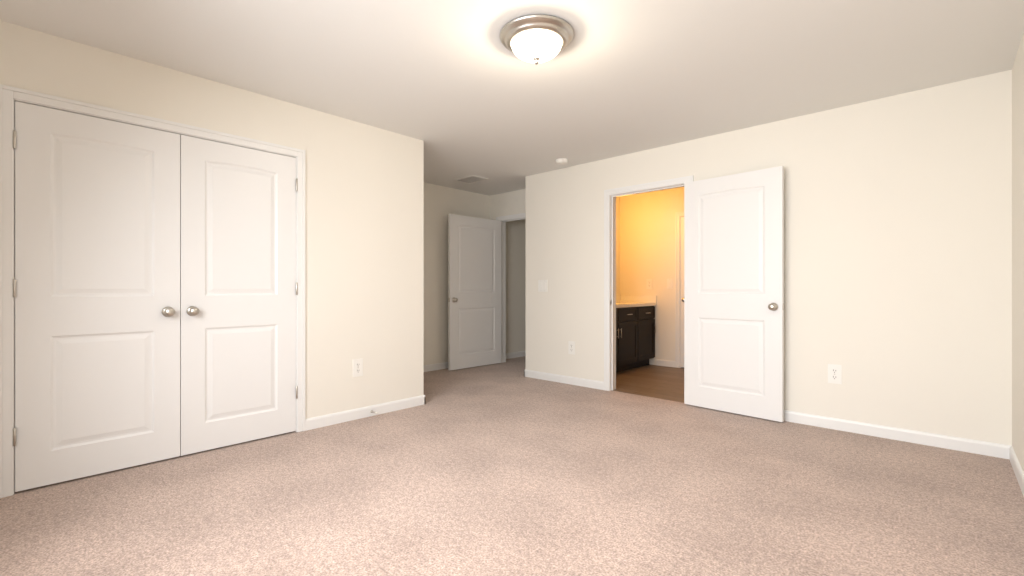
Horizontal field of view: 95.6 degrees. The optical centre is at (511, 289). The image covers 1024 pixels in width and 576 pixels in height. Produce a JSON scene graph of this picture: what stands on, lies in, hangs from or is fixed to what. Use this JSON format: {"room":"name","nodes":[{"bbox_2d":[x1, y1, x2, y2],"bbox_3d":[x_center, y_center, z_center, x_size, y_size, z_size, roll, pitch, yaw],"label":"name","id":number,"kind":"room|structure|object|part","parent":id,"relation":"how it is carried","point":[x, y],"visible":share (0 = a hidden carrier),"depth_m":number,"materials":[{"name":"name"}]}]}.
{"room":"empty bedroom","nodes":[
{"label":"empty bedroom","id":0,"kind":"room"},
{"bbox_2d":[0,356,1023,575],"bbox_3d":[1.001,1.115,4.451,5.460,0.100,9.240,0,0,43],"label":"floor","id":1,"kind":"structure","parent":0,"point":[507,468],"depth_m":2.33,"materials":[{"name":"beige carpet"}]},
{"bbox_2d":[0,20,1023,471],"bbox_3d":[1.005,-0.155,4.448,5.450,2.440,9.240,0,0,43],"label":"wall","id":2,"kind":"structure","parent":0,"point":[904,260],"depth_m":3.54,"materials":[{"name":"paint"}]},
{"bbox_2d":[13,101,179,491],"bbox_3d":[-2.329,0.038,2.659,0.097,2.030,0.720,0,0,43],"label":"closet door","id":3,"kind":"structure","parent":2,"relation":"in","point":[96,287],"depth_m":2.63,"materials":[{"name":"white wood"}]},
{"bbox_2d":[0,84,304,497],"bbox_3d":[-2.132,0.011,2.968,0.135,2.109,1.556,0,0,43],"label":"trim","id":4,"kind":"structure","parent":2,"relation":"attached to","point":[9,96],"depth_m":2.43,"materials":[{"name":"white wood"}]},
{"bbox_2d":[180,135,297,455],"bbox_3d":[-1.837,0.038,3.187,0.097,2.030,0.720,0,0,43],"label":"closet door","id":5,"kind":"structure","parent":2,"relation":"in","point":[238,288],"depth_m":3.16,"materials":[{"name":"white wood"}]},
{"bbox_3d":[-1.835,-0.005,3.186,0.092,1.634,0.720,0,0,43],"label":"handle","id":6,"kind":"part","parent":5,"relation":"part of","materials":[{"name":"silver metal"}]},
{"bbox_2d":[353,358,362,376],"bbox_3d":[-1.266,0.645,3.815,0.008,0.144,0.088,0,0,43],"label":"outlet","id":7,"kind":"object","parent":2,"relation":"attached to","point":[357,367],"visible":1,"depth_m":3.81,"materials":[{"name":"white plastic"}]},
{"bbox_2d":[305,395,424,430],"bbox_3d":[-1.197,1.022,3.886,0.012,0.086,1.062,0,0,43],"label":"baseboard","id":8,"kind":"structure","parent":2,"relation":"attached to","point":[349,415],"depth_m":3.83,"materials":[{"name":"white wood"}]},
{"bbox_2d":[424,362,447,371],"bbox_3d":[-1.071,1.022,6.032,0.012,0.086,2.190,0,0,43],"label":"baseboard","id":9,"kind":"structure","parent":2,"relation":"attached to","point":[438,366],"depth_m":6.10,"materials":[{"name":"white wood"}]},
{"bbox_2d":[448,214,500,369],"bbox_3d":[-0.487,0.038,6.347,0.924,2.030,0.159,0,0,-45],"label":"entry door","id":10,"kind":"structure","parent":2,"relation":"in","point":[474,291],"depth_m":6.29,"materials":[{"name":"white wood"}]},
{"bbox_2d":[496,213,525,362],"bbox_3d":[0.184,0.011,6.441,0.997,2.109,0.150,0,0,43],"label":"door frame","id":11,"kind":"structure","parent":2,"relation":"attached to","point":[508,218],"depth_m":6.72,"materials":[{"name":"white wood"}]},
{"bbox_2d":[506,350,525,358],"bbox_3d":[0.962,1.022,8.217,0.012,0.086,3.540,0,0,43],"label":"baseboard","id":12,"kind":"structure","parent":2,"relation":"attached to","point":[520,353],"depth_m":7.24,"materials":[{"name":"white wood"}]},
{"bbox_2d":[538,280,547,291],"bbox_3d":[0.363,-0.040,5.475,0.139,0.138,0.010,0,0,43],"label":"light switch","id":13,"kind":"object","parent":2,"relation":"attached to","point":[542,285],"visible":1,"depth_m":5.47,"materials":[{"name":"white plastic"}]},
{"bbox_2d":[524,369,603,389],"bbox_3d":[0.565,1.022,5.286,1.127,0.086,0.012,0,0,43],"label":"baseboard","id":14,"kind":"structure","parent":2,"relation":"attached to","point":[588,383],"depth_m":5.24,"materials":[{"name":"white wood"}]},
{"bbox_2d":[568,341,574,354],"bbox_3d":[0.667,0.655,5.193,0.088,0.144,0.008,0,0,43],"label":"outlet","id":15,"kind":"object","parent":2,"relation":"attached to","point":[571,347],"visible":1,"depth_m":5.19,"materials":[{"name":"white plastic"}]},
{"bbox_2d":[616,295,619,302],"bbox_3d":[1.093,0.140,6.334,0.020,0.100,1.532,0,0,43],"label":"backsplash","id":16,"kind":"structure","parent":2,"relation":"attached to","point":[617,296],"depth_m":6.81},
{"bbox_2d":[620,295,655,302],"bbox_3d":[1.818,0.140,6.691,0.556,0.100,0.021,0,0,43],"label":"backsplash","id":17,"kind":"structure","parent":2,"relation":"attached to","point":[623,298],"depth_m":6.67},
{"bbox_2d":[604,175,693,390],"bbox_3d":[1.366,0.011,4.630,0.940,2.109,0.150,0,0,43],"label":"door frame","id":18,"kind":"structure","parent":2,"relation":"attached to","point":[610,195],"depth_m":4.88,"materials":[{"name":"white wood"}]},
{"bbox_2d":[646,279,651,288],"bbox_3d":[1.948,-0.075,6.583,0.088,0.144,0.008,0,0,43],"label":"light switch","id":19,"kind":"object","parent":2,"relation":"attached to","point":[648,283],"depth_m":6.58,"materials":[{"name":"white plastic"}]},
{"bbox_2d":[656,359,674,366],"bbox_3d":[2.126,1.022,6.415,0.270,0.086,0.012,0,0,43],"label":"baseboard","id":20,"kind":"structure","parent":2,"relation":"attached to","point":[659,362],"depth_m":6.41,"materials":[{"name":"white wood"}]},
{"bbox_2d":[675,212,683,367],"bbox_3d":[2.574,0.011,6.078,0.839,2.109,0.135,0,0,43],"label":"trim","id":21,"kind":"structure","parent":2,"relation":"attached to","point":[678,215],"depth_m":6.30,"materials":[{"name":"white wood"}]},
{"bbox_2d":[680,217,683,366],"bbox_3d":[2.531,0.038,6.027,0.718,2.030,0.097,0,0,43],"label":"door","id":22,"kind":"structure","parent":2,"relation":"in","point":[681,291],"depth_m":6.26,"materials":[{"name":"white wood"}]},
{"bbox_2d":[684,166,783,421],"bbox_3d":[1.873,0.038,3.987,0.159,2.030,0.822,0,0,-43],"label":"door","id":23,"kind":"structure","parent":2,"relation":"in","point":[733,293],"depth_m":3.94,"materials":[{"name":"white wood"}]},
{"bbox_2d":[828,364,841,383],"bbox_3d":[2.453,0.645,3.531,0.087,0.144,0.008,0,0,43],"label":"outlet","id":24,"kind":"object","parent":2,"relation":"attached to","point":[834,374],"visible":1,"depth_m":3.53,"materials":[{"name":"white plastic"}]},
{"bbox_2d":[784,410,1004,458],"bbox_3d":[2.388,1.022,3.589,1.975,0.086,0.012,0,0,43],"label":"baseboard","id":25,"kind":"structure","parent":2,"relation":"attached to","point":[1004,451],"depth_m":3.26,"materials":[{"name":"white wood"}]},
{"bbox_2d":[1005,445,1023,496],"bbox_3d":[1.483,1.022,1.147,0.012,0.086,4.820,0,0,43],"label":"baseboard","id":26,"kind":"structure","parent":2,"relation":"attached to","point":[1010,454],"depth_m":2.65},
{"bbox_2d":[0,0,1023,196],"bbox_3d":[0.997,-1.435,4.454,5.650,0.120,9.400,0,0,43],"label":"ceiling","id":27,"kind":"structure","parent":0,"point":[458,88],"depth_m":2.78,"materials":[{"name":"paint"}]},
{"bbox_2d":[454,175,487,183],"bbox_3d":[-0.512,-1.370,5.805,0.360,0.009,0.260,0,0,43],"label":"ceiling vent","id":28,"kind":"object","parent":27,"relation":"in","point":[471,179],"visible":1,"depth_m":5.79,"materials":[{"name":"white plastic"}]},
{"bbox_2d":[500,14,573,64],"bbox_3d":[0.133,-1.296,2.513,0.400,0.158,0.400,0,0,43],"label":"flush-mount light","id":29,"kind":"object","parent":27,"relation":"attached to","point":[536,39],"visible":1,"depth_m":2.42,"materials":[{"name":"white glass"}]},
{"bbox_3d":[0.133,-1.274,2.513,0.277,0.114,0.277,0,0,43],"label":"lamp shade","id":30,"kind":"part","parent":29,"relation":"part of","materials":[{"name":"white glass"}]},
{"bbox_2d":[555,158,567,164],"bbox_3d":[0.531,-1.354,4.944,0.136,0.041,0.136,0,0,43],"label":"smoke detector","id":31,"kind":"object","parent":27,"relation":"attached to","point":[561,161],"visible":1,"depth_m":4.90,"materials":[{"name":"white plastic"}]},
{"bbox_2d":[612,364,683,402],"bbox_3d":[2.345,1.116,5.557,2.920,0.098,2.750,0,0,43],"label":"floor","id":32,"kind":"structure","parent":0,"point":[660,382],"depth_m":5.31,"materials":[{"name":"brown wood"}]},
{"bbox_2d":[616,303,656,372],"bbox_3d":[1.304,0.647,6.148,0.582,0.835,1.516,0,0,43],"label":"bathroom vanity","id":33,"kind":"object","parent":32,"relation":"on","point":[635,331],"depth_m":6.11,"materials":[{"name":"brown wood"}]},
{"bbox_2d":[616,303,647,306],"bbox_3d":[1.296,0.210,6.144,0.576,0.040,1.532,0,0,43],"label":"countertop","id":34,"kind":"structure","parent":33,"relation":"on","point":[617,304],"depth_m":6.06,"materials":[{"name":"beige stone"}]}
]}

